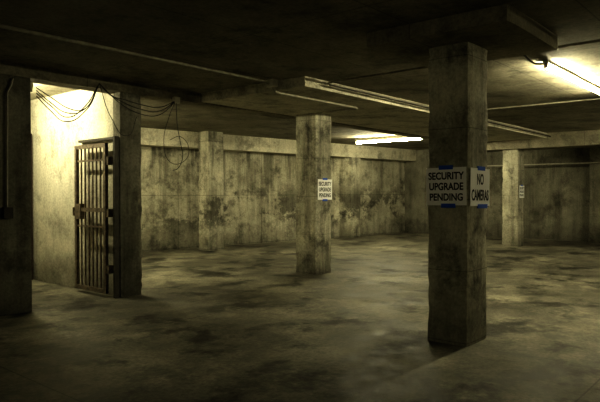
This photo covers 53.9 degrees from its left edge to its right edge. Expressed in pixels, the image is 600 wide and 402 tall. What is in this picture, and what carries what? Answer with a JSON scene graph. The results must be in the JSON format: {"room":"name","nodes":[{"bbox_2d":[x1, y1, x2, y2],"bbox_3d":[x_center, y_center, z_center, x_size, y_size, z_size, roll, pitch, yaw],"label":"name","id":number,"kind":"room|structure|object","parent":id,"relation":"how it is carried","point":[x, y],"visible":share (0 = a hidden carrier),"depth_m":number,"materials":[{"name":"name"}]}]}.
{"room":"parking garage","nodes":[
{"label":"parking garage","id":0,"kind":"room"},
{"bbox_2d":[0,74,31,315],"bbox_3d":[-5.301,-0.097,3.852,0.250,2.690,7.020,1,1,40],"label":"wall","id":1,"kind":"structure","parent":0,"point":[15,233],"depth_m":6.32,"materials":[{"name":"grey concrete"}]},
{"bbox_2d":[6,78,13,206],"bbox_3d":[-3.072,-0.621,6.249,0.020,1.372,0.089,1,1,40],"label":"conduit","id":2,"kind":"object","parent":1,"relation":"attached to","point":[12,79],"depth_m":6.22,"materials":[{"name":"grey metal"}]},
{"bbox_2d":[31,90,113,295],"bbox_3d":[-4.165,-0.170,9.156,5.000,2.690,0.280,1,1,40],"label":"wall","id":3,"kind":"structure","parent":0,"point":[54,140],"depth_m":8.23,"materials":[{"name":"concrete"}]},
{"bbox_2d":[78,136,118,297],"bbox_3d":[-2.610,0.197,7.586,0.930,2.000,0.070,1,1,40],"label":"door frame","id":4,"kind":"structure","parent":3,"relation":"attached to","point":[115,139],"depth_m":7.28,"materials":[{"name":"metal"}]},
{"bbox_2d":[73,143,112,293],"bbox_3d":[-2.663,0.212,7.579,0.840,1.870,0.110,1,1,40],"label":"gate","id":5,"kind":"object","parent":4,"relation":"attached to","point":[79,211],"visible":0.96,"depth_m":7.53,"materials":[{"name":"grey metal"}]},
{"bbox_2d":[112,92,141,297],"bbox_3d":[-2.190,-0.077,7.483,0.187,2.550,0.325,1,1,40],"label":"concrete column","id":6,"kind":"structure","parent":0,"point":[130,207],"depth_m":7.40,"materials":[{"name":"grey concrete"}]},
{"bbox_2d":[141,146,404,251],"bbox_3d":[-1.286,-0.251,15.155,12.668,2.690,0.200,-1,1,-43],"label":"wall","id":7,"kind":"structure","parent":0,"point":[260,190],"depth_m":14.96,"materials":[{"name":"concrete"}]},
{"bbox_2d":[339,157,359,237],"bbox_3d":[1.458,-0.106,17.316,0.446,2.340,0.505,1,1,40],"label":"pilaster","id":8,"kind":"object","parent":7,"relation":"attached to","point":[349,167],"visible":1,"depth_m":17.13,"materials":[{"name":"concrete"}]},
{"bbox_2d":[0,233,599,401],"bbox_3d":[1.567,1.301,7.278,17.400,0.200,21.500,1,1,40],"label":"floor","id":9,"kind":"structure","parent":0,"point":[235,323],"depth_m":5.46,"materials":[{"name":"concrete"}]},
{"bbox_2d":[198,131,223,250],"bbox_3d":[-2.031,-0.229,13.496,0.366,2.690,0.468,1,1,40],"label":"concrete column","id":10,"kind":"structure","parent":9,"relation":"on","point":[210,143],"depth_m":13.34,"materials":[{"name":"concrete"}]},
{"bbox_2d":[296,113,330,274],"bbox_3d":[0.223,-0.116,9.631,0.428,2.570,0.428,1,1,40],"label":"concrete column","id":11,"kind":"structure","parent":9,"relation":"on","point":[313,132],"depth_m":9.47,"materials":[{"name":"concrete"}]},
{"bbox_2d":[318,178,331,200],"bbox_3d":[0.403,-0.184,9.497,0.008,0.370,0.370,1,1,40],"label":"paper sign","id":12,"kind":"object","parent":11,"relation":"attached to","point":[325,184],"visible":1,"depth_m":9.50,"materials":[{"name":"white paper"}]},
{"bbox_2d":[428,42,487,346],"bbox_3d":[1.400,-0.056,5.237,0.387,2.570,0.427,1,1,40],"label":"concrete column","id":13,"kind":"structure","parent":9,"relation":"on","point":[458,117],"depth_m":5.07,"materials":[{"name":"concrete"}]},
{"bbox_2d":[426,165,466,207],"bbox_3d":[1.254,-0.124,5.067,0.378,0.364,0.008,1,1,40],"label":"paper sign","id":14,"kind":"object","parent":13,"relation":"attached to","point":[446,185],"visible":1,"depth_m":5.06,"materials":[{"name":"white paper"}]},
{"bbox_2d":[367,4,557,67],"bbox_3d":[1.435,-1.401,5.189,1.255,0.120,1.205,1,1,40],"label":"column capital","id":15,"kind":"object","parent":13,"relation":"on","point":[504,30],"depth_m":4.85,"materials":[{"name":"grey concrete"}]},
{"bbox_2d":[470,166,489,207],"bbox_3d":[1.562,-0.118,5.112,0.008,0.365,0.403,1,1,40],"label":"paper sign","id":16,"kind":"object","parent":13,"relation":"attached to","point":[480,176],"visible":1,"depth_m":5.10,"materials":[{"name":"white paper"}]},
{"bbox_2d":[502,149,523,246],"bbox_3d":[5.247,-0.078,14.537,0.406,2.360,0.406,1,1,40],"label":"concrete column","id":17,"kind":"structure","parent":9,"relation":"on","point":[513,159],"depth_m":14.38,"materials":[{"name":"concrete"}]},
{"bbox_2d":[519,185,523,197],"bbox_3d":[5.412,-0.236,14.395,0.008,0.320,0.330,1,1,40],"label":"paper sign","id":18,"kind":"object","parent":17,"relation":"attached to","point":[521,188],"visible":1,"depth_m":14.38,"materials":[{"name":"white paper"}]},
{"bbox_2d":[589,147,599,242],"bbox_3d":[7.854,-0.254,15.365,0.506,2.690,0.408,1,1,40],"label":"pilaster","id":19,"kind":"object","parent":9,"relation":"on","point":[594,220],"visible":0.9,"depth_m":15.29,"materials":[{"name":"concrete"}]},
{"bbox_2d":[487,162,599,166],"bbox_3d":[9.909,-0.960,13.219,11.800,0.034,0.036,1,1,40],"label":"pipe","id":20,"kind":"object","parent":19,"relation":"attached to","point":[578,162],"visible":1,"depth_m":15.82,"materials":[{"name":"grey metal"}]},
{"bbox_2d":[0,0,599,149],"bbox_3d":[1.567,-1.614,7.238,17.400,0.250,21.500,1,1,40],"label":"ceiling","id":21,"kind":"structure","parent":0,"point":[326,40],"depth_m":5.84,"materials":[{"name":"concrete"}]},
{"bbox_2d":[0,24,357,114],"bbox_3d":[-3.082,-1.365,4.731,0.957,0.140,11.256,1,1,40],"label":"conduit","id":22,"kind":"object","parent":21,"relation":"attached to","point":[3,26],"depth_m":6.04,"materials":[{"name":"grey metal"}]},
{"bbox_2d":[0,60,428,139],"bbox_3d":[-0.775,-1.444,9.163,0.267,0.139,20.988,1,1,40],"label":"lintel beam","id":23,"kind":"structure","parent":21,"relation":"attached to","point":[39,75],"depth_m":7.28,"materials":[{"name":"concrete"}]},
{"bbox_2d":[36,83,188,169],"bbox_3d":[-2.187,-0.898,7.206,0.106,1.009,2.067,1,1,40],"label":"hanging cables","id":24,"kind":"object","parent":23,"relation":"hanging from","point":[176,100],"visible":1,"depth_m":7.13,"materials":[{"name":"rubber"}]},
{"bbox_2d":[265,79,277,87],"bbox_3d":[-0.348,-1.444,7.239,0.120,0.090,0.100,1,1,40],"label":"junction box","id":25,"kind":"object","parent":21,"relation":"attached to","point":[273,82],"visible":0.96,"depth_m":7.20,"materials":[{"name":"metal"}]},
{"bbox_2d":[141,127,415,161],"bbox_3d":[-1.040,-1.414,14.948,12.668,0.360,0.420,-1,1,-43],"label":"beam","id":26,"kind":"structure","parent":21,"relation":"attached to","point":[150,137],"depth_m":14.76,"materials":[{"name":"concrete"}]},
{"bbox_2d":[201,76,546,141],"bbox_3d":[3.088,-1.494,12.048,1.906,0.120,11.603,1,1,40],"label":"beam","id":27,"kind":"structure","parent":21,"relation":"attached to","point":[372,112],"depth_m":8.67,"materials":[{"name":"concrete"}]},
{"bbox_2d":[355,135,421,143],"bbox_3d":[2.148,-1.516,14.418,1.900,0.138,0.056,1,1,40],"label":"fluorescent light fixture","id":28,"kind":"object","parent":21,"relation":"attached to","point":[396,137],"visible":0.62,"depth_m":14.46,"materials":[{"name":"metal"}]},
{"bbox_2d":[329,84,550,136],"bbox_3d":[3.064,-1.452,10.397,0.024,0.043,8.350,1,1,40],"label":"conduit","id":29,"kind":"object","parent":21,"relation":"attached to","point":[340,87],"visible":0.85,"depth_m":8.39,"materials":[{"name":"metal"}]},
{"bbox_2d":[327,39,599,134],"bbox_3d":[6.615,-1.456,7.375,9.474,0.027,8.364,1,1,40],"label":"conduit","id":30,"kind":"object","parent":21,"relation":"attached to","point":[593,41],"depth_m":6.94,"materials":[{"name":"grey metal"}]},
{"bbox_2d":[487,130,599,151],"bbox_3d":[8.836,-1.381,11.468,11.380,0.330,0.658,1,1,40],"label":"beam","id":31,"kind":"structure","parent":21,"relation":"attached to","point":[588,138],"depth_m":13.60,"materials":[{"name":"concrete"}]},
{"bbox_2d":[487,98,599,109],"bbox_3d":[6.221,-1.454,6.899,9.260,0.023,0.024,1,1,40],"label":"conduit","id":32,"kind":"object","parent":21,"relation":"attached to","point":[593,98],"depth_m":9.00,"materials":[{"name":"grey metal"}]},
{"bbox_2d":[523,55,599,94],"bbox_3d":[3.141,-1.433,6.855,0.056,0.099,3.052,1,1,40],"label":"fluorescent light fixture","id":33,"kind":"object","parent":21,"relation":"attached to","point":[549,65],"visible":0.94,"depth_m":6.72,"materials":[{"name":"metal"}]},
{"bbox_2d":[405,147,589,241],"bbox_3d":[9.192,-0.244,14.624,14.900,2.690,0.200,1,1,40],"label":"wall","id":34,"kind":"structure","parent":0,"point":[556,203],"depth_m":16.56,"materials":[{"name":"concrete"}]}
]}

